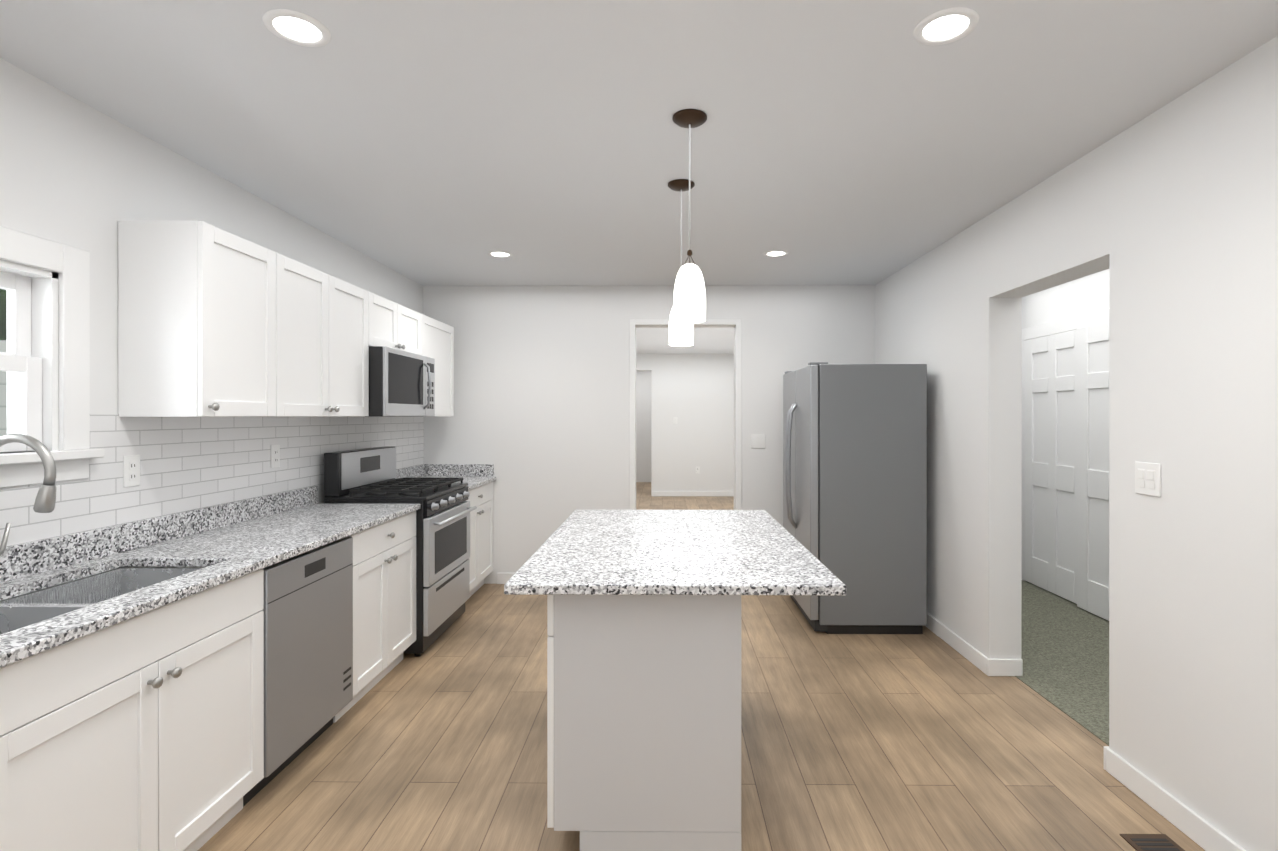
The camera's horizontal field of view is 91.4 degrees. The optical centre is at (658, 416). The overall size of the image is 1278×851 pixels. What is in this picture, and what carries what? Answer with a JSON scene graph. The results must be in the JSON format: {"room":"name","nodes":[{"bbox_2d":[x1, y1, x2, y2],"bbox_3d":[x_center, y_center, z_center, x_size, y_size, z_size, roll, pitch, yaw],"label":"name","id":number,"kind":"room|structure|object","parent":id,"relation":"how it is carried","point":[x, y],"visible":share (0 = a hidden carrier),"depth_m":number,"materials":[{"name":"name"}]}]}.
{"room":"kitchen","nodes":[
{"label":"kitchen","id":0,"kind":"room"},
{"bbox_2d":[0,58,422,502],"bbox_3d":[-2.048,0.151,1.661,0.170,2.440,7.250,0,0,1],"label":"wall","id":1,"kind":"structure","parent":0,"point":[75,173],"depth_m":2.20,"materials":[{"name":"white paint"}]},
{"bbox_2d":[0,226,103,487],"bbox_3d":[-1.989,-0.177,1.585,0.150,0.775,1.130,0,0,1],"label":"window","id":2,"kind":"structure","parent":1,"relation":"in","point":[70,265],"depth_m":2.01,"materials":[{"name":"white"}]},
{"bbox_2d":[123,455,139,486],"bbox_3d":[-1.946,0.201,2.305,0.008,0.115,0.070,0,0,1],"label":"electrical outlet plate","id":3,"kind":"object","parent":1,"relation":"attached to","point":[131,470],"visible":1,"depth_m":2.30,"materials":[{"name":"white plastic"}]},
{"bbox_2d":[118,221,289,416],"bbox_3d":[-1.799,-0.355,2.496,0.308,0.710,0.487,0,0,1],"label":"upper cabinet","id":4,"kind":"object","parent":1,"relation":"attached to","point":[213,321],"depth_m":2.25,"materials":[{"name":"white paint"}]},
{"bbox_2d":[0,414,423,546],"bbox_3d":[-1.950,0.190,2.735,0.006,0.400,4.760,0,0,1],"label":"tile backsplash","id":5,"kind":"structure","parent":1,"relation":"attached to","point":[189,463],"depth_m":2.60,"materials":[{"name":"white tile"}]},
{"bbox_2d":[271,445,279,467],"bbox_3d":[-1.938,0.200,3.155,0.008,0.115,0.070,0,0,1],"label":"electrical outlet plate","id":6,"kind":"object","parent":1,"relation":"attached to","point":[275,456],"visible":1,"depth_m":3.15,"materials":[{"name":"white plastic"}]},
{"bbox_2d":[290,258,373,416],"bbox_3d":[-1.794,-0.355,3.073,0.308,0.710,0.900,0,0,1],"label":"upper cabinet","id":7,"kind":"object","parent":1,"relation":"attached to","point":[332,318],"depth_m":3.09,"materials":[{"name":"white paint"}]},
{"bbox_2d":[374,294,425,355],"bbox_3d":[-1.786,-0.557,3.903,0.308,0.308,0.760,0,0,1],"label":"upper cabinet","id":8,"kind":"object","parent":1,"relation":"attached to","point":[396,326],"depth_m":3.91,"materials":[{"name":"white paint"}]},
{"bbox_2d":[365,346,434,416],"bbox_3d":[-1.713,-0.200,3.902,0.450,0.398,0.752,0,0,1],"label":"microwave","id":9,"kind":"object","parent":8,"relation":"attached to","point":[401,383],"visible":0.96,"depth_m":3.72,"materials":[{"name":"silver metal"}]},
{"bbox_2d":[423,316,453,416],"bbox_3d":[-1.779,-0.356,4.613,0.308,0.710,0.660,0,0,1],"label":"upper cabinet","id":10,"kind":"object","parent":1,"relation":"attached to","point":[439,335],"depth_m":4.71,"materials":[{"name":"white paint"}]},
{"bbox_2d":[0,0,1277,353],"bbox_3d":[0.665,-1.122,5.544,5.520,0.100,15.070,0,0,1],"label":"ceiling","id":11,"kind":"structure","parent":0,"point":[546,142],"depth_m":2.18,"materials":[{"name":"white paint"}]},
{"bbox_2d":[262,9,330,46],"bbox_3d":[-0.992,-1.066,1.715,0.164,0.006,0.164,0,0,1],"label":"recessed light","id":12,"kind":"object","parent":11,"relation":"in","point":[296,27],"visible":1,"depth_m":1.71,"materials":[{"name":"white plastic"}]},
{"bbox_2d":[487,251,512,257],"bbox_3d":[-1.039,-1.067,4.095,0.164,0.006,0.164,0,0,1],"label":"recessed light","id":13,"kind":"object","parent":11,"relation":"in","point":[502,254],"visible":1,"depth_m":4.09,"materials":[{"name":"white plastic"}]},
{"bbox_2d":[668,179,694,345],"bbox_3d":[0.106,-0.699,2.864,0.124,0.739,0.124,0,0,1],"label":"pendant light","id":14,"kind":"object","parent":11,"relation":"hanging from","point":[681,334],"visible":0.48,"depth_m":2.83,"materials":[{"name":"white glass"}]},
{"bbox_2d":[672,109,706,322],"bbox_3d":[0.113,-0.706,2.224,0.124,0.725,0.124,0,0,1],"label":"pendant light","id":15,"kind":"object","parent":11,"relation":"hanging from","point":[689,298],"visible":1,"depth_m":2.19,"materials":[{"name":"white glass"}]},
{"bbox_2d":[763,250,788,256],"bbox_3d":[0.771,-1.067,4.078,0.164,0.006,0.164,0,0,1],"label":"recessed light","id":16,"kind":"object","parent":11,"relation":"in","point":[774,253],"visible":1,"depth_m":4.08,"materials":[{"name":"white plastic"}]},
{"bbox_2d":[913,7,978,45],"bbox_3d":[0.788,-1.066,1.707,0.164,0.006,0.164,0,0,1],"label":"recessed light","id":17,"kind":"object","parent":11,"relation":"in","point":[946,26],"visible":1,"depth_m":1.70,"materials":[{"name":"white plastic"}]},
{"bbox_2d":[423,285,874,583],"bbox_3d":[-0.079,0.148,5.182,3.700,2.440,0.170,0,0,1],"label":"wall","id":18,"kind":"structure","parent":0,"point":[540,419],"depth_m":5.10,"materials":[{"name":"white paint"}]},
{"bbox_2d":[497,573,514,583],"bbox_3d":[-0.753,1.324,5.097,1.133,0.090,0.014,0,0,1],"label":"baseboard","id":19,"kind":"structure","parent":18,"relation":"attached to","point":[502,578],"depth_m":5.09,"materials":[{"name":"white wood"}]},
{"bbox_2d":[630,319,741,509],"bbox_3d":[0.225,0.241,5.089,0.912,2.075,0.010,0,0,1],"label":"door frame","id":20,"kind":"structure","parent":18,"relation":"attached to","point":[736,322],"depth_m":5.08,"materials":[{"name":"white wood"}]},
{"bbox_2d":[751,434,764,447],"bbox_3d":[0.817,0.199,5.082,0.116,0.115,0.012,0,0,1],"label":"switch plate","id":21,"kind":"object","parent":18,"relation":"attached to","point":[757,440],"visible":1,"depth_m":5.08,"materials":[{"name":"white plastic"}]},
{"bbox_2d":[636,354,733,490],"bbox_3d":[0.375,0.145,10.743,3.780,2.440,0.120,0,0,1],"label":"wall","id":22,"kind":"structure","parent":0,"point":[693,394],"depth_m":10.66,"materials":[{"name":"white paint"}]},
{"bbox_2d":[651,491,733,495],"bbox_3d":[1.080,1.320,10.669,2.390,0.090,0.014,0,0,1],"label":"baseboard","id":23,"kind":"structure","parent":22,"relation":"attached to","point":[653,493],"depth_m":10.67,"materials":[{"name":"white wood"}]},
{"bbox_2d":[198,482,1204,850],"bbox_3d":[0.065,1.408,5.551,4.320,0.080,15.070,0,0,1],"label":"floor","id":24,"kind":"structure","parent":0,"point":[928,740],"depth_m":2.50,"materials":[{"name":"brown wood"}]},
{"bbox_2d":[0,659,23,850],"bbox_3d":[-1.680,0.947,0.843,0.577,0.848,0.980,0,0,1],"label":"base cabinet","id":25,"kind":"object","parent":24,"relation":"on","point":[11,675],"depth_m":1.34,"materials":[{"name":"white paint"}]},
{"bbox_2d":[0,567,263,850],"bbox_3d":[-1.672,0.947,1.698,0.577,0.848,0.970,0,0,1],"label":"base cabinet","id":26,"kind":"object","parent":24,"relation":"on","point":[143,732],"depth_m":1.70,"materials":[{"name":"white paint"}]},
{"bbox_2d":[243,537,352,806],"bbox_3d":[-1.635,0.951,2.487,0.539,0.838,0.604,0,0,1],"label":"dishwasher","id":27,"kind":"object","parent":24,"relation":"on","point":[308,645],"visible":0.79,"depth_m":2.42,"materials":[{"name":"silver metal"}]},
{"bbox_2d":[333,530,363,722],"bbox_3d":[-1.664,0.946,2.487,0.577,0.848,0.730,0,0,1],"label":"base cabinet","id":28,"kind":"object","parent":24,"relation":"on","point":[358,538],"depth_m":2.86,"materials":[{"name":"white paint"}]},
{"bbox_2d":[364,511,415,694],"bbox_3d":[-1.657,0.946,3.157,0.577,0.848,0.730,0,0,1],"label":"base cabinet","id":29,"kind":"object","parent":24,"relation":"on","point":[389,546],"depth_m":3.16,"materials":[{"name":"white paint"}]},
{"bbox_2d":[324,446,476,656],"bbox_3d":[-1.563,0.787,3.901,0.656,1.165,0.756,0,0,1],"label":"gas range","id":30,"kind":"object","parent":24,"relation":"on","point":[367,475],"visible":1,"depth_m":3.70,"materials":[{"name":"silver metal"}]},
{"bbox_2d":[468,481,492,596],"bbox_3d":[-1.642,0.945,4.695,0.577,0.848,0.826,0,0,1],"label":"base cabinet","id":31,"kind":"object","parent":24,"relation":"on","point":[481,518],"depth_m":4.77,"materials":[{"name":"white paint"}]},
{"bbox_2d":[0,464,495,667],"bbox_3d":[-1.649,0.455,2.731,0.603,0.130,4.758,0,0,1],"label":"countertop","id":32,"kind":"structure","parent":31,"relation":"on","point":[224,543],"depth_m":2.22,"materials":[{"name":"white stone"}]},
{"bbox_2d":[0,434,56,555],"bbox_3d":[-1.812,0.268,1.769,0.241,0.442,0.100,0,0,1],"label":"gooseneck faucet","id":33,"kind":"object","parent":32,"relation":"on","point":[45,500],"visible":1,"depth_m":1.74,"materials":[{"name":"silver metal"}]},
{"bbox_2d":[0,568,201,634],"bbox_3d":[-1.672,0.627,1.730,0.372,0.208,0.837,0,0,1],"label":"undermount sink","id":34,"kind":"object","parent":32,"relation":"in","point":[30,609],"visible":0.04,"depth_m":1.98,"materials":[{"name":"silver metal"}]},
{"bbox_2d":[547,598,740,850],"bbox_3d":[-0.053,0.946,2.537,0.628,0.848,1.260,0,0,1],"label":"kitchen island","id":35,"kind":"object","parent":24,"relation":"on","point":[644,680],"depth_m":1.91,"materials":[{"name":"grey wood"}]},
{"bbox_2d":[504,510,846,597],"bbox_3d":[0.056,0.505,2.551,1.000,0.030,1.470,0,0,1],"label":"island countertop","id":36,"kind":"structure","parent":35,"relation":"on","point":[593,553],"depth_m":2.14,"materials":[{"name":"white stone"}]},
{"bbox_2d":[783,362,926,633],"bbox_3d":[1.292,0.512,4.354,0.792,1.714,0.900,0,0,1],"label":"refrigerator","id":37,"kind":"object","parent":24,"relation":"on","point":[855,479],"visible":0.94,"depth_m":3.90,"materials":[{"name":"grey metal"}]},
{"bbox_2d":[1120,834,1184,850],"bbox_3d":[1.584,1.368,1.891,0.150,0.006,0.300,0,0,1],"label":"floor vent","id":38,"kind":"object","parent":24,"relation":"in","point":[1151,842],"visible":1,"depth_m":2.00,"materials":[{"name":"brown"}]},
{"bbox_2d":[1015,580,1108,745],"bbox_3d":[2.643,1.408,3.311,1.520,0.084,5.100,0,0,1],"label":"floor","id":39,"kind":"structure","parent":0,"point":[1064,650],"depth_m":3.55,"materials":[{"name":"green carpet"}]},
{"bbox_2d":[1022,269,1108,328],"bbox_3d":[3.148,0.150,3.305,0.170,2.440,5.100,0,0,1],"label":"wall","id":40,"kind":"structure","parent":0,"point":[1083,295],"depth_m":4.67,"materials":[{"name":"white paint"}]},
{"bbox_2d":[1022,308,1108,620],"bbox_3d":[3.032,0.319,4.441,0.076,2.100,1.650,0,0,1],"label":"closet doors","id":41,"kind":"structure","parent":40,"relation":"in","point":[1065,458],"depth_m":4.62,"materials":[{"name":"white wood"}]},
{"bbox_2d":[875,36,1277,850],"bbox_3d":[1.822,0.151,1.623,0.170,2.440,7.250,0,0,1],"label":"wall","id":42,"kind":"structure","parent":0,"point":[1167,216],"depth_m":2.16,"materials":[{"name":"white paint"}]},
{"bbox_2d":[926,612,996,675],"bbox_3d":[1.753,1.324,4.183,0.017,0.090,1.794,0,0,1],"label":"baseboard","id":43,"kind":"structure","parent":42,"relation":"attached to","point":[986,665],"depth_m":3.55,"materials":[{"name":"white wood"}]},
{"bbox_2d":[1135,461,1160,496],"bbox_3d":[1.736,0.221,2.214,0.012,0.115,0.116,0,0,1],"label":"switch plate","id":44,"kind":"object","parent":42,"relation":"attached to","point":[1147,478],"visible":1,"depth_m":2.21,"materials":[{"name":"white plastic"}]},
{"bbox_2d":[1104,746,1245,850],"bbox_3d":[1.717,1.327,0.297,0.014,0.090,4.254,0,0,1],"label":"baseboard","id":45,"kind":"structure","parent":42,"relation":"attached to","point":[1189,823],"depth_m":2.11,"materials":[{"name":"white wood"}]},
{"label":"outside","id":46,"kind":"structure","parent":0,"visible":0},
{"bbox_2d":[0,289,6,435],"bbox_3d":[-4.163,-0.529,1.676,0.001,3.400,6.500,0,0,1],"label":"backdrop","id":47,"kind":"structure","parent":46,"point":[3,378],"depth_m":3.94,"materials":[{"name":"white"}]}
]}

